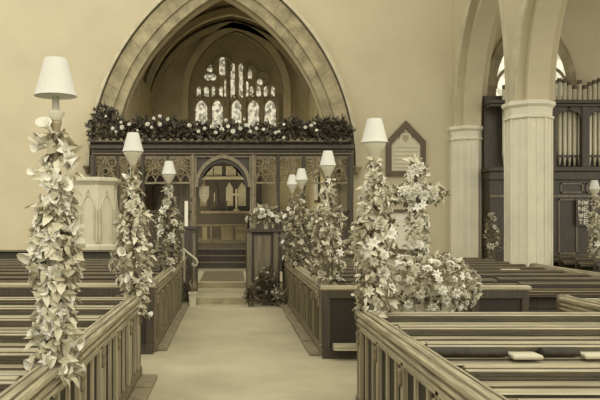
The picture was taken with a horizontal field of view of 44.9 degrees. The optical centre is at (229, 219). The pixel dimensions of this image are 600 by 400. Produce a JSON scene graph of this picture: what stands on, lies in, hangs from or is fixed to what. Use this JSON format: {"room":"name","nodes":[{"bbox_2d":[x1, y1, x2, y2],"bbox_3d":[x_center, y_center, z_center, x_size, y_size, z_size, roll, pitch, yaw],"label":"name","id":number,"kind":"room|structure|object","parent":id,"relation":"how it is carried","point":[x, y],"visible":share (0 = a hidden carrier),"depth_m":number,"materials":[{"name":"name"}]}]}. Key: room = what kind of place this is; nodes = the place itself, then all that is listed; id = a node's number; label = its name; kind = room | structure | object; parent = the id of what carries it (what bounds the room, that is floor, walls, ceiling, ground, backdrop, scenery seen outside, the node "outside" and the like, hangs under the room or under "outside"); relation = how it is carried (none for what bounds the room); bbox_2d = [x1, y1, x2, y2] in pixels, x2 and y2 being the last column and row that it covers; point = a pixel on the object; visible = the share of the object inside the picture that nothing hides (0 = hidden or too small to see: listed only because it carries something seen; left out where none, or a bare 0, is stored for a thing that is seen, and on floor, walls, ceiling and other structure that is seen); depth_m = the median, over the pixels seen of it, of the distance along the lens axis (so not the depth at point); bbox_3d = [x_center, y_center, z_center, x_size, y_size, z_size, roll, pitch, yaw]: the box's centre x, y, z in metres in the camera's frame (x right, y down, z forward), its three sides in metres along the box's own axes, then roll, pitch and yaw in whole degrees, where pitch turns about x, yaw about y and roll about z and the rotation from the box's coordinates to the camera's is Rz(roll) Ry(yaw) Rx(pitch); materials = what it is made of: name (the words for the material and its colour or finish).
{"room":"church","nodes":[
{"label":"church","id":0,"kind":"room"},
{"bbox_2d":[119,80,152,209],"bbox_3d":[-3.425,-1.750,26.350,0.350,7.000,8.900,0,0,0],"label":"wall","id":1,"kind":"structure","parent":0,"point":[136,105],"depth_m":25.30,"materials":[{"name":"paint"}]},
{"bbox_2d":[128,165,154,209],"bbox_3d":[-3.165,-1.045,26.300,0.150,1.550,7.080,0,0,0],"label":"panelling","id":2,"kind":"object","parent":1,"relation":"attached to","point":[149,188],"visible":0.26,"depth_m":28.08,"materials":[{"name":"brown wood"}]},
{"bbox_2d":[198,237,245,248],"bbox_3d":[0.200,0.835,26.600,7.200,0.230,7.800,0,0,0],"label":"floor","id":3,"kind":"structure","parent":0,"point":[200,246],"depth_m":22.70,"materials":[{"name":"wood"}]},
{"bbox_2d":[156,174,185,209],"bbox_3d":[-2.415,-0.600,30.350,1.430,2.640,0.180,0,0,0],"label":"panelling","id":4,"kind":"object","parent":3,"relation":"on","point":[180,194],"visible":0.28,"depth_m":30.30,"materials":[{"name":"brown wood"}]},
{"bbox_2d":[197,224,246,239],"bbox_3d":[-0.289,0.438,26.135,1.806,0.565,0.370,0,0,0],"label":"rail","id":5,"kind":"object","parent":3,"relation":"on","point":[226,232],"visible":0.96,"depth_m":26.25,"materials":[{"name":"brown wood"}]},
{"bbox_2d":[186,158,260,236],"bbox_3d":[-0.258,-0.940,30.200,3.150,3.320,0.500,0,0,0],"label":"reredos","id":6,"kind":"object","parent":3,"relation":"on","point":[222,178],"visible":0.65,"depth_m":30.10,"materials":[{"name":"stone"}]},
{"bbox_2d":[201,211,248,237],"bbox_3d":[-0.201,0.179,29.300,1.933,1.082,0.800,0,0,0],"label":"altar","id":7,"kind":"object","parent":3,"relation":"on","point":[208,217],"visible":0.64,"depth_m":29.00,"materials":[{"name":"brown wood"}]},
{"bbox_2d":[198,250,245,267],"bbox_3d":[-0.050,1.105,22.450,6.500,0.730,1.100,0,0,0],"label":"steps","id":8,"kind":"structure","parent":0,"point":[200,252],"depth_m":22.17,"materials":[{"name":"brown wood"}]},
{"bbox_2d":[198,242,245,262],"bbox_3d":[-0.050,1.010,22.435,6.500,0.600,1.150,0,0,0],"label":"trim","id":9,"kind":"structure","parent":8,"relation":"attached to","point":[198,242],"depth_m":22.40,"materials":[{"name":"brown wood"}]},
{"bbox_2d":[200,271,244,280],"bbox_3d":[-0.180,1.464,18.950,1.080,0.012,3.300,0,0,0],"label":"floor","id":10,"kind":"structure","parent":0,"point":[208,275],"depth_m":18.58,"materials":[{"name":"carpet"}]},
{"bbox_2d":[128,300,319,399],"bbox_3d":[0.090,1.719,9.106,2.220,0.062,13.788,0,0,0],"label":"trim","id":11,"kind":"structure","parent":0,"point":[143,388],"depth_m":10.08,"materials":[{"name":"stone"}]},
{"bbox_2d":[143,0,310,91],"bbox_3d":[0.030,-6.600,26.350,7.500,4.300,8.900,0,0,0],"label":"ceiling","id":12,"kind":"structure","parent":0,"point":[222,4],"depth_m":30.00,"materials":[{"name":"brown wood"}]},
{"bbox_2d":[153,21,307,209],"bbox_3d":[0.100,-3.750,30.700,7.400,11.000,0.400,0,0,0],"label":"wall","id":13,"kind":"structure","parent":0,"point":[167,104],"depth_m":30.50,"materials":[{"name":"paint"}]},
{"bbox_2d":[151,21,310,116],"bbox_3d":[0.030,-6.340,30.340,6.980,3.980,0.280,0,0,0],"label":"trim","id":14,"kind":"structure","parent":13,"relation":"attached to","point":[205,32],"depth_m":30.20,"materials":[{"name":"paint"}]},
{"bbox_2d":[181,21,290,139],"bbox_3d":[0.254,-5.825,30.360,4.600,5.041,0.320,0,0,0],"label":"window","id":15,"kind":"structure","parent":13,"relation":"in","point":[232,73],"depth_m":30.35,"materials":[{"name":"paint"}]},
{"bbox_2d":[196,283,281,303],"bbox_3d":[-0.200,1.617,15.965,6.000,0.265,2.070,0,0,0],"label":"trim","id":16,"kind":"structure","parent":0,"point":[200,285],"depth_m":14.93,"materials":[{"name":"stone"}]},
{"bbox_2d":[141,303,356,399],"bbox_3d":[1.500,1.800,14.000,27.000,0.100,34.000,0,0,0],"label":"floor","id":17,"kind":"structure","parent":0,"point":[216,351],"depth_m":8.78,"materials":[{"name":"stone"}]},
{"bbox_2d":[0,376,18,392],"bbox_3d":[-2.760,1.289,3.885,3.280,0.922,0.620,0,0,0],"label":"pew","id":18,"kind":"object","parent":17,"relation":"on","point":[5,381],"visible":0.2,"depth_m":3.77,"materials":[{"name":"brown wood"}]},
{"bbox_2d":[0,349,39,378],"bbox_3d":[-2.760,1.289,4.670,3.280,0.922,0.620,0,0,0],"label":"pew","id":19,"kind":"object","parent":17,"relation":"on","point":[11,360],"visible":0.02,"depth_m":4.52,"materials":[{"name":"brown wood"}]},
{"bbox_2d":[0,331,68,348],"bbox_3d":[-2.760,1.289,5.455,3.280,0.922,0.620,0,0,0],"label":"pew","id":20,"kind":"object","parent":17,"relation":"on","point":[8,339],"visible":0.02,"depth_m":5.31,"materials":[{"name":"brown wood"}]},
{"bbox_2d":[0,316,99,330],"bbox_3d":[-2.760,1.289,6.240,3.280,0.922,0.620,0,0,0],"label":"pew","id":21,"kind":"object","parent":17,"relation":"on","point":[7,323],"visible":0.08,"depth_m":6.11,"materials":[{"name":"brown wood"}]},
{"bbox_2d":[0,306,113,317],"bbox_3d":[-2.760,1.289,7.025,3.280,0.922,0.620,0,0,0],"label":"pew","id":22,"kind":"object","parent":17,"relation":"on","point":[100,311],"visible":0.09,"depth_m":6.89,"materials":[{"name":"brown wood"}]},
{"bbox_2d":[0,281,120,282],"bbox_3d":[-3.860,1.289,9.895,5.480,0.922,0.620,0,0,0],"label":"pew","id":23,"kind":"object","parent":17,"relation":"on","point":[0,281],"visible":0.02,"depth_m":9.79,"materials":[{"name":"brown wood"}]},
{"bbox_2d":[0,297,124,306],"bbox_3d":[-2.760,1.289,7.810,3.280,0.922,0.620,0,0,0],"label":"pew","id":24,"kind":"object","parent":17,"relation":"on","point":[4,301],"visible":0.06,"depth_m":7.68,"materials":[{"name":"brown wood"}]},
{"bbox_2d":[0,295,142,399],"bbox_3d":[-1.031,1.275,5.125,0.169,0.950,5.613,0,0,0],"label":"wooden railing","id":25,"kind":"object","parent":17,"relation":"on","point":[111,350],"visible":0.86,"depth_m":5.53,"materials":[{"name":"brown wood"}]},
{"bbox_2d":[34,56,76,363],"bbox_3d":[-1.000,-0.052,4.130,0.244,1.745,0.244,0,0,0],"label":"lamp standard","id":26,"kind":"object","parent":25,"relation":"on","point":[55,82],"visible":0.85,"depth_m":4.08,"materials":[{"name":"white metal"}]},
{"bbox_2d":[16,116,86,387],"bbox_3d":[-1.006,0.187,4.113,0.388,1.553,0.363,0,0,-36],"label":"flower garland","id":27,"kind":"object","parent":26,"relation":"attached to","point":[50,232],"visible":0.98,"depth_m":4.06,"materials":[{"name":"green plant"}]},
{"bbox_2d":[122,132,143,294],"bbox_3d":[-1.050,-0.062,7.800,0.232,1.764,0.232,0,0,0],"label":"lamp standard","id":28,"kind":"object","parent":25,"relation":"on","point":[133,149],"visible":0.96,"depth_m":7.74,"materials":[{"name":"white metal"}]},
{"bbox_2d":[108,167,156,319],"bbox_3d":[-1.056,0.258,7.784,0.497,1.715,0.575,0,0,17],"label":"flower garland","id":29,"kind":"object","parent":28,"relation":"attached to","point":[138,230],"visible":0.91,"depth_m":7.72,"materials":[{"name":"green plant"}]},
{"bbox_2d":[0,276,153,280],"bbox_3d":[-3.860,1.289,10.680,5.480,0.922,0.620,0,0,0],"label":"pew","id":30,"kind":"object","parent":17,"relation":"on","point":[2,278],"visible":0.09,"depth_m":10.56,"materials":[{"name":"brown wood"}]},
{"bbox_2d":[0,283,155,353],"bbox_3d":[-3.800,1.290,9.425,5.640,0.920,0.110,0,0,0],"label":"screen","id":31,"kind":"object","parent":17,"relation":"on","point":[6,289],"visible":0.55,"depth_m":9.39,"materials":[{"name":"brown wood"}]},
{"bbox_2d":[0,266,157,268],"bbox_3d":[-3.860,1.289,13.035,5.480,0.922,0.620,0,0,0],"label":"pew","id":32,"kind":"object","parent":17,"relation":"on","point":[1,267],"visible":0.07,"depth_m":12.89,"materials":[{"name":"brown wood"}]},
{"bbox_2d":[0,272,158,276],"bbox_3d":[-3.860,1.289,11.465,5.480,0.922,0.620,0,0,0],"label":"pew","id":33,"kind":"object","parent":17,"relation":"on","point":[154,274],"visible":0.06,"depth_m":11.34,"materials":[{"name":"brown wood"}]},
{"bbox_2d":[0,269,161,272],"bbox_3d":[-3.860,1.289,12.250,5.480,0.922,0.620,0,0,0],"label":"pew","id":34,"kind":"object","parent":17,"relation":"on","point":[1,270],"visible":0.08,"depth_m":12.10,"materials":[{"name":"brown wood"}]},
{"bbox_2d":[0,263,165,265],"bbox_3d":[-3.860,1.289,13.820,5.480,0.922,0.620,0,0,0],"label":"pew","id":35,"kind":"object","parent":17,"relation":"on","point":[1,264],"visible":0.02,"depth_m":13.67,"materials":[{"name":"brown wood"}]},
{"bbox_2d":[0,250,179,258],"bbox_3d":[-4.185,1.212,16.200,6.130,1.075,0.200,0,0,0],"label":"desk","id":36,"kind":"object","parent":17,"relation":"on","point":[4,254],"visible":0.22,"depth_m":16.20,"materials":[{"name":"brown wood"}]},
{"bbox_2d":[69,177,120,249],"bbox_3d":[-3.420,0.355,17.950,1.320,2.790,1.320,0,0,0],"label":"pulpit","id":37,"kind":"object","parent":17,"relation":"on","point":[99,201],"visible":0.55,"depth_m":17.38,"materials":[{"name":"stone"}]},
{"bbox_2d":[151,256,186,351],"bbox_3d":[-1.031,1.275,12.775,0.169,0.950,6.513,0,0,0],"label":"enclosure","id":38,"kind":"object","parent":17,"relation":"on","point":[168,292],"visible":0.84,"depth_m":11.15,"materials":[{"name":"brown wood"}]},
{"bbox_2d":[162,161,175,257],"bbox_3d":[-1.000,-0.072,11.800,0.244,1.785,0.244,0,0,0],"label":"lamp standard","id":39,"kind":"object","parent":38,"relation":"on","point":[168,172],"visible":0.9,"depth_m":11.73,"materials":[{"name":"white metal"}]},
{"bbox_2d":[152,180,184,271],"bbox_3d":[-1.011,0.107,11.813,0.568,1.543,0.541,0,0,0],"label":"flower garland","id":40,"kind":"object","parent":39,"relation":"attached to","point":[171,264],"visible":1,"depth_m":11.71,"materials":[{"name":"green plant"}]},
{"bbox_2d":[181,226,198,290],"bbox_3d":[-0.920,0.945,16.315,0.420,1.610,0.690,0,0,0],"label":"stall","id":41,"kind":"object","parent":17,"relation":"on","point":[189,241],"visible":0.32,"depth_m":16.02,"materials":[{"name":"brown wood"}]},
{"bbox_2d":[183,248,197,300],"bbox_3d":[-0.829,1.166,15.100,0.339,1.169,0.043,0,0,0],"label":"handrail","id":42,"kind":"object","parent":17,"relation":"on","point":[184,249],"visible":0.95,"depth_m":15.08,"materials":[{"name":"metal"}]},
{"bbox_2d":[188,280,196,305],"bbox_3d":[-0.754,1.479,14.662,0.189,0.542,0.260,0,0,0],"label":"flower pot","id":43,"kind":"object","parent":17,"relation":"on","point":[192,294],"visible":1,"depth_m":14.59,"materials":[{"name":"beige ceramic"}]},
{"bbox_2d":[196,268,281,297],"bbox_3d":[-0.200,1.610,18.475,6.000,0.280,7.050,0,0,0],"label":"platform","id":44,"kind":"object","parent":17,"relation":"on","point":[202,292],"visible":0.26,"depth_m":16.68,"materials":[{"name":"stone"}]},
{"bbox_2d":[89,139,354,270],"bbox_3d":[-0.229,-0.417,20.590,7.542,3.773,0.500,0,0,0],"label":"screen","id":45,"kind":"object","parent":44,"relation":"on","point":[243,155],"visible":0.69,"depth_m":20.52,"materials":[{"name":"brown wood"}]},
{"bbox_2d":[199,186,208,202],"bbox_3d":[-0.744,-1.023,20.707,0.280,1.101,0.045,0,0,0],"label":"shield","id":46,"kind":"object","parent":45,"relation":"hanging from","point":[203,190],"visible":0.96,"depth_m":20.70,"materials":[{"name":"paint"}]},
{"bbox_2d":[84,102,355,144],"bbox_3d":[-0.285,-2.716,20.556,7.738,1.292,0.882,0,0,0],"label":"foliage","id":47,"kind":"object","parent":45,"relation":"on","point":[334,128],"visible":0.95,"depth_m":20.36,"materials":[{"name":"green plant"}]},
{"bbox_2d":[241,282,259,306],"bbox_3d":[0.417,1.493,14.548,0.365,0.514,0.372,0,0,21],"label":"potted plant","id":48,"kind":"object","parent":17,"relation":"on","point":[249,295],"visible":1,"depth_m":14.51,"materials":[{"name":"green plant"}]},
{"bbox_2d":[245,228,280,302],"bbox_3d":[0.710,0.970,15.725,0.740,1.560,1.050,0,0,0],"label":"desk","id":49,"kind":"object","parent":17,"relation":"on","point":[262,245],"visible":0.64,"depth_m":15.27,"materials":[{"name":"brown wood"}]},
{"bbox_2d":[245,203,287,228],"bbox_3d":[0.818,-0.094,15.498,0.995,0.577,0.639,0,0,0],"label":"flower arrangement","id":50,"kind":"object","parent":49,"relation":"on","point":[258,216],"visible":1,"depth_m":15.41,"materials":[{"name":"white plant"}]},
{"bbox_2d":[251,265,281,305],"bbox_3d":[0.757,1.369,14.841,0.713,0.898,0.749,0,0,0],"label":"potted plant","id":51,"kind":"object","parent":17,"relation":"on","point":[261,289],"visible":0.94,"depth_m":14.76,"materials":[{"name":"green plant"}]},
{"bbox_2d":[272,286,287,306],"bbox_3d":[1.004,1.563,14.560,0.365,0.445,0.344,0,0,0],"label":"potted plant","id":52,"kind":"object","parent":17,"relation":"on","point":[280,296],"visible":1,"depth_m":14.52,"materials":[{"name":"green plant"}]},
{"bbox_2d":[281,256,330,355],"bbox_3d":[1.216,1.275,12.600,0.169,0.950,6.763,0,0,0],"label":"enclosure","id":53,"kind":"object","parent":17,"relation":"on","point":[301,291],"visible":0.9,"depth_m":11.29,"materials":[{"name":"brown wood"}]},
{"bbox_2d":[287,175,297,259],"bbox_3d":[1.215,-0.032,14.050,0.220,1.704,0.220,0,0,0],"label":"lamp standard","id":54,"kind":"object","parent":53,"relation":"on","point":[292,184],"visible":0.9,"depth_m":14.00,"materials":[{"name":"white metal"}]},
{"bbox_2d":[279,197,302,265],"bbox_3d":[1.213,0.243,14.069,0.569,1.397,0.598,0,0,0],"label":"flower garland","id":55,"kind":"object","parent":54,"relation":"attached to","point":[286,223],"visible":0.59,"depth_m":14.00,"materials":[{"name":"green plant"}]},
{"bbox_2d":[295,168,307,265],"bbox_3d":[1.270,-0.047,12.800,0.232,1.734,0.232,0,0,0],"label":"lamp standard","id":56,"kind":"object","parent":53,"relation":"on","point":[301,179],"visible":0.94,"depth_m":12.74,"materials":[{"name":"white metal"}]},
{"bbox_2d":[285,191,315,271],"bbox_3d":[1.279,0.195,12.778,0.539,1.490,0.513,0,0,35],"label":"flower garland","id":57,"kind":"object","parent":56,"relation":"attached to","point":[305,218],"visible":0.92,"depth_m":12.73,"materials":[{"name":"green plant"}]},
{"bbox_2d":[320,151,335,276],"bbox_3d":[1.280,-0.042,9.420,0.220,1.724,0.220,0,0,0],"label":"lamp standard","id":58,"kind":"object","parent":53,"relation":"on","point":[327,164],"visible":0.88,"depth_m":9.36,"materials":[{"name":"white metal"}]},
{"bbox_2d":[305,176,347,297],"bbox_3d":[1.266,0.224,9.405,0.574,1.600,0.563,0,0,0],"label":"flower garland","id":59,"kind":"object","parent":58,"relation":"attached to","point":[334,233],"visible":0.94,"depth_m":9.34,"materials":[{"name":"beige plant"}]},
{"bbox_2d":[325,278,494,283],"bbox_3d":[2.525,1.289,10.275,2.390,0.922,0.620,0,0,0],"label":"pew","id":60,"kind":"object","parent":17,"relation":"on","point":[347,280],"visible":0.08,"depth_m":10.16,"materials":[{"name":"brown wood"}]},
{"bbox_2d":[378,279,467,311],"bbox_3d":[2.120,1.220,7.950,1.000,1.060,1.000,0,0,0],"label":"font","id":61,"kind":"object","parent":17,"relation":"on","point":[406,289],"visible":0.07,"depth_m":7.51,"materials":[{"name":"stone"}]},
{"bbox_2d":[381,154,450,277],"bbox_3d":[2.043,-0.059,7.968,0.824,1.418,0.341,0,0,0],"label":"cross","id":62,"kind":"object","parent":61,"relation":"on","point":[416,196],"visible":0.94,"depth_m":7.88,"materials":[{"name":"plant"}]},
{"bbox_2d":[371,250,482,311],"bbox_3d":[2.109,0.735,7.898,1.235,0.820,1.145,0,0,0],"label":"bank","id":63,"kind":"object","parent":61,"relation":"on","point":[443,264],"visible":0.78,"depth_m":7.55,"materials":[{"name":"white plant"}]},
{"bbox_2d":[320,285,531,358],"bbox_3d":[2.475,1.290,9.050,2.650,0.920,0.260,0,0,0],"label":"screen","id":64,"kind":"object","parent":17,"relation":"on","point":[339,328],"visible":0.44,"depth_m":9.10,"materials":[{"name":"brown wood"}]},
{"bbox_2d":[354,308,508,399],"bbox_3d":[1.216,1.275,4.475,0.169,0.950,4.313,0,0,0],"label":"wooden railing","id":65,"kind":"object","parent":17,"relation":"on","point":[392,364],"visible":0.96,"depth_m":4.88,"materials":[{"name":"brown wood"}]},
{"bbox_2d":[361,118,387,289],"bbox_3d":[1.300,-0.045,6.480,0.244,1.730,0.244,0,0,0],"label":"lamp standard","id":66,"kind":"object","parent":65,"relation":"on","point":[374,139],"visible":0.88,"depth_m":6.41,"materials":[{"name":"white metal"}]},
{"bbox_2d":[343,156,401,318],"bbox_3d":[1.285,0.151,6.477,0.530,1.519,0.519,0,0,0],"label":"flower garland","id":67,"kind":"object","parent":66,"relation":"attached to","point":[378,301],"visible":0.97,"depth_m":6.38,"materials":[{"name":"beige plant"}]},
{"bbox_2d":[384,312,599,327],"bbox_3d":[2.375,1.289,6.540,2.090,0.922,0.620,0,0,0],"label":"pew","id":68,"kind":"object","parent":17,"relation":"on","point":[395,318],"visible":0.13,"depth_m":6.41,"materials":[{"name":"brown wood"}]},
{"bbox_2d":[482,213,501,258],"bbox_3d":[6.973,0.767,19.208,0.551,1.966,0.548,0,0,-14],"label":"flower arrangement","id":69,"kind":"object","parent":17,"relation":"on","point":[491,251],"visible":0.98,"depth_m":19.11,"materials":[{"name":"plant"}]},
{"bbox_2d":[461,264,525,266],"bbox_3d":[4.705,1.289,13.635,1.690,0.922,0.620,0,0,0],"label":"pew","id":70,"kind":"object","parent":17,"relation":"on","point":[470,265],"visible":0.12,"depth_m":13.51,"materials":[{"name":"brown wood"}]},
{"bbox_2d":[398,325,599,344],"bbox_3d":[2.375,1.289,5.755,2.090,0.922,0.620,0,0,0],"label":"pew","id":71,"kind":"object","parent":17,"relation":"on","point":[421,333],"visible":0.27,"depth_m":5.61,"materials":[{"name":"brown wood"}]},
{"bbox_2d":[454,267,544,270],"bbox_3d":[4.705,1.289,12.850,1.690,0.922,0.620,0,0,0],"label":"pew","id":72,"kind":"object","parent":17,"relation":"on","point":[470,268],"visible":0.12,"depth_m":12.73,"materials":[{"name":"brown wood"}]},
{"bbox_2d":[425,341,599,369],"bbox_3d":[2.375,1.289,4.970,2.090,0.922,0.620,0,0,0],"label":"pew","id":73,"kind":"object","parent":17,"relation":"on","point":[533,346],"visible":0.37,"depth_m":4.82,"materials":[{"name":"brown wood"}]},
{"bbox_2d":[428,347,507,356],"bbox_3d":[1.570,0.876,4.780,0.511,0.060,0.125,0,0,0],"label":"cushion","id":74,"kind":"object","parent":73,"relation":"on","point":[443,351],"visible":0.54,"depth_m":4.73,"materials":[{"name":"fabric"}]},
{"bbox_2d":[508,351,542,359],"bbox_3d":[1.945,0.897,4.780,0.199,0.030,0.190,0,0,0],"label":"paper","id":75,"kind":"object","parent":73,"relation":"on","point":[516,355],"visible":0.8,"depth_m":4.69,"materials":[{"name":"white paper"}]},
{"bbox_2d":[538,347,580,356],"bbox_3d":[2.184,0.876,4.780,0.239,0.060,0.116,0,0,0],"label":"cushion","id":76,"kind":"object","parent":73,"relation":"on","point":[544,351],"visible":0.95,"depth_m":4.74,"materials":[{"name":"fabric"}]},
{"bbox_2d":[580,351,599,358],"bbox_3d":[2.410,0.897,4.780,0.173,0.030,0.150,0,0,0],"label":"paper","id":77,"kind":"object","parent":73,"relation":"on","point":[584,354],"visible":0.7,"depth_m":4.72,"materials":[{"name":"white paper"}]},
{"bbox_2d":[467,270,564,276],"bbox_3d":[4.705,1.289,12.065,1.690,0.922,0.620,0,0,0],"label":"pew","id":78,"kind":"object","parent":17,"relation":"on","point":[477,271],"visible":0.14,"depth_m":11.92,"materials":[{"name":"brown wood"}]},
{"bbox_2d":[462,365,599,399],"bbox_3d":[2.375,1.289,4.185,2.090,0.922,0.620,0,0,0],"label":"pew","id":79,"kind":"object","parent":17,"relation":"on","point":[513,382],"visible":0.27,"depth_m":4.04,"materials":[{"name":"brown wood"}]},
{"bbox_2d":[478,273,588,282],"bbox_3d":[4.705,1.289,11.280,1.690,0.922,0.620,0,0,0],"label":"pew","id":80,"kind":"object","parent":17,"relation":"on","point":[483,275],"visible":0.19,"depth_m":11.15,"materials":[{"name":"brown wood"}]},
{"bbox_2d":[481,78,599,261],"bbox_3d":[9.585,-1.141,20.645,4.630,5.782,1.010,0,0,0],"label":"pipe organ","id":81,"kind":"object","parent":17,"relation":"on","point":[576,112],"visible":0.52,"depth_m":20.30,"materials":[{"name":"brown wood"}]},
{"bbox_2d":[557,107,599,118],"bbox_3d":[9.544,-3.003,20.300,3.835,0.366,0.060,0,0,0],"label":"shade","id":82,"kind":"object","parent":81,"relation":"hanging from","point":[583,112],"depth_m":20.27,"materials":[{"name":"brown wood"}]},
{"bbox_2d":[575,199,589,224],"bbox_3d":[9.896,-0.218,20.217,0.366,0.735,0.076,0,0,0],"label":"hymn board","id":83,"kind":"object","parent":81,"relation":"attached to","point":[581,205],"visible":0.95,"depth_m":20.20,"materials":[{"name":"brown wood"}]},
{"bbox_2d":[496,277,599,284],"bbox_3d":[4.705,1.289,10.495,1.690,0.922,0.620,0,0,0],"label":"pew","id":84,"kind":"object","parent":17,"relation":"on","point":[515,280],"visible":0.2,"depth_m":10.36,"materials":[{"name":"brown wood"}]},
{"bbox_2d":[516,398,599,399],"bbox_3d":[2.375,1.289,3.400,2.090,0.922,0.620,0,0,0],"label":"pew","id":85,"kind":"object","parent":17,"relation":"on","point":[517,398],"visible":1,"depth_m":3.34,"materials":[{"name":"brown wood"}]},
{"bbox_2d":[518,282,599,311],"bbox_3d":[4.705,1.289,9.710,1.690,0.922,0.620,0,0,0],"label":"pew","id":86,"kind":"object","parent":17,"relation":"on","point":[542,295],"visible":0.33,"depth_m":9.56,"materials":[{"name":"brown wood"}]},
{"bbox_2d":[529,263,599,276],"bbox_3d":[5.669,1.275,11.000,0.169,0.950,4.963,0,0,0],"label":"enclosure","id":87,"kind":"object","parent":17,"relation":"on","point":[547,267],"visible":0.07,"depth_m":12.03,"materials":[{"name":"brown wood"}]},
{"bbox_2d":[553,254,596,266],"bbox_3d":[9.775,1.289,17.390,4.450,0.922,0.620,0,0,0],"label":"pew","id":88,"kind":"object","parent":17,"relation":"on","point":[555,256],"visible":0.02,"depth_m":17.26,"materials":[{"name":"brown wood"}]},
{"bbox_2d":[559,256,595,268],"bbox_3d":[9.775,1.289,16.605,4.450,0.922,0.620,0,0,0],"label":"pew","id":89,"kind":"object","parent":17,"relation":"on","point":[564,261],"visible":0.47,"depth_m":16.49,"materials":[{"name":"brown wood"}]},
{"bbox_2d":[556,294,599,311],"bbox_3d":[3.601,1.275,5.375,0.169,0.950,4.913,0,0,0],"label":"enclosure","id":90,"kind":"object","parent":17,"relation":"on","point":[565,302],"visible":0.27,"depth_m":7.40,"materials":[{"name":"brown wood"}]},
{"bbox_2d":[575,258,599,271],"bbox_3d":[9.775,1.289,15.820,4.450,0.922,0.620,0,0,0],"label":"pew","id":91,"kind":"object","parent":17,"relation":"on","point":[586,264],"visible":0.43,"depth_m":15.71,"materials":[{"name":"brown wood"}]},
{"bbox_2d":[589,180,599,257],"bbox_3d":[8.100,0.433,16.000,0.232,2.634,0.232,0,0,0],"label":"lamp standard","id":92,"kind":"object","parent":17,"relation":"on","point":[594,188],"visible":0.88,"depth_m":15.95,"materials":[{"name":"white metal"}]},
{"bbox_2d":[586,195,599,257],"bbox_3d":[8.118,0.253,15.995,0.406,1.725,0.434,0,0,31],"label":"flower garland","id":93,"kind":"object","parent":92,"relation":"attached to","point":[595,223],"visible":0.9,"depth_m":15.96,"materials":[{"name":"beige plant"}]},
{"bbox_2d":[0,0,599,257],"bbox_3d":[1.500,-4.750,21.550,27.000,13.000,0.700,0,0,0],"label":"wall","id":94,"kind":"structure","parent":0,"point":[392,59],"depth_m":21.20,"materials":[{"name":"paint"}]},
{"bbox_2d":[91,0,353,253],"bbox_3d":[-0.220,-2.879,21.162,7.680,9.238,0.276,0,0,0],"label":"chancel arch","id":95,"kind":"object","parent":94,"relation":"attached to","point":[167,8],"depth_m":21.03,"materials":[{"name":"stone"}]},
{"bbox_2d":[105,0,339,209],"bbox_3d":[-0.220,-2.629,21.247,6.880,8.738,0.306,0,0,0],"label":"trim","id":96,"kind":"structure","parent":94,"relation":"attached to","point":[192,6],"depth_m":21.10,"materials":[{"name":"stone"}]},
{"bbox_2d":[86,0,358,165],"bbox_3d":[-0.220,-4.605,21.093,7.940,6.111,0.313,0,0,0],"label":"trim","id":97,"kind":"structure","parent":94,"relation":"attached to","point":[157,3],"depth_m":20.94,"materials":[{"name":"stone"}]},
{"bbox_2d":[386,121,425,175],"bbox_3d":[5.162,-2.108,21.150,1.160,1.625,0.100,0,0,0],"label":"memorial plaque","id":98,"kind":"object","parent":94,"relation":"attached to","point":[405,142],"visible":0.8,"depth_m":21.15,"materials":[{"name":"paint"}]},
{"bbox_2d":[389,209,422,251],"bbox_3d":[5.153,0.317,21.135,1.001,1.251,0.130,0,0,0],"label":"tablet","id":99,"kind":"object","parent":94,"relation":"attached to","point":[399,213],"visible":0.21,"depth_m":21.13,"materials":[{"name":"stone"}]},
{"bbox_2d":[487,37,576,95],"bbox_3d":[8.850,-3.675,21.156,2.640,4.850,0.128,0,0,0],"label":"window","id":100,"kind":"structure","parent":94,"relation":"in","point":[565,69],"depth_m":21.10,"materials":[{"name":"stone"}]},
{"bbox_2d":[308,92,325,209],"bbox_3d":[3.475,-1.750,26.350,0.350,7.000,8.900,0,0,0],"label":"wall","id":101,"kind":"structure","parent":0,"point":[312,113],"depth_m":28.80,"materials":[{"name":"paint"}]},
{"bbox_2d":[145,7,313,109],"bbox_3d":[0.030,-6.340,28.340,6.980,3.980,0.280,0,0,0],"label":"trim","id":102,"kind":"structure","parent":101,"relation":"attached to","point":[225,12],"depth_m":28.20,"materials":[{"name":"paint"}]},
{"bbox_2d":[314,172,319,202],"bbox_3d":[3.260,-1.200,26.900,0.100,1.100,1.200,0,0,0],"label":"window","id":103,"kind":"structure","parent":101,"relation":"in","point":[316,186],"depth_m":26.72,"materials":[{"name":"yellow"}]},
{"bbox_2d":[447,125,482,257],"bbox_3d":[6.940,-0.490,21.200,1.240,4.480,1.240,0,0,0],"label":"pillar","id":104,"kind":"structure","parent":0,"point":[465,141],"depth_m":20.80,"materials":[{"name":"stone"}]},
{"bbox_2d":[452,0,567,125],"bbox_3d":[6.990,-6.990,15.600,0.900,8.520,11.200,0,0,0],"label":"arches","id":105,"kind":"structure","parent":0,"point":[543,22],"depth_m":17.03,"materials":[{"name":"paint"}]},
{"bbox_2d":[451,0,528,125],"bbox_3d":[6.545,-4.955,16.425,0.050,4.450,9.630,0,0,0],"label":"trim","id":106,"kind":"structure","parent":105,"relation":"attached to","point":[523,4],"depth_m":17.04,"materials":[{"name":"stone"}]},
{"bbox_2d":[501,99,555,266],"bbox_3d":[6.940,-0.490,16.750,1.240,4.480,1.240,0,0,0],"label":"pillar","id":107,"kind":"structure","parent":0,"point":[528,123],"depth_m":16.37,"materials":[{"name":"stone"}]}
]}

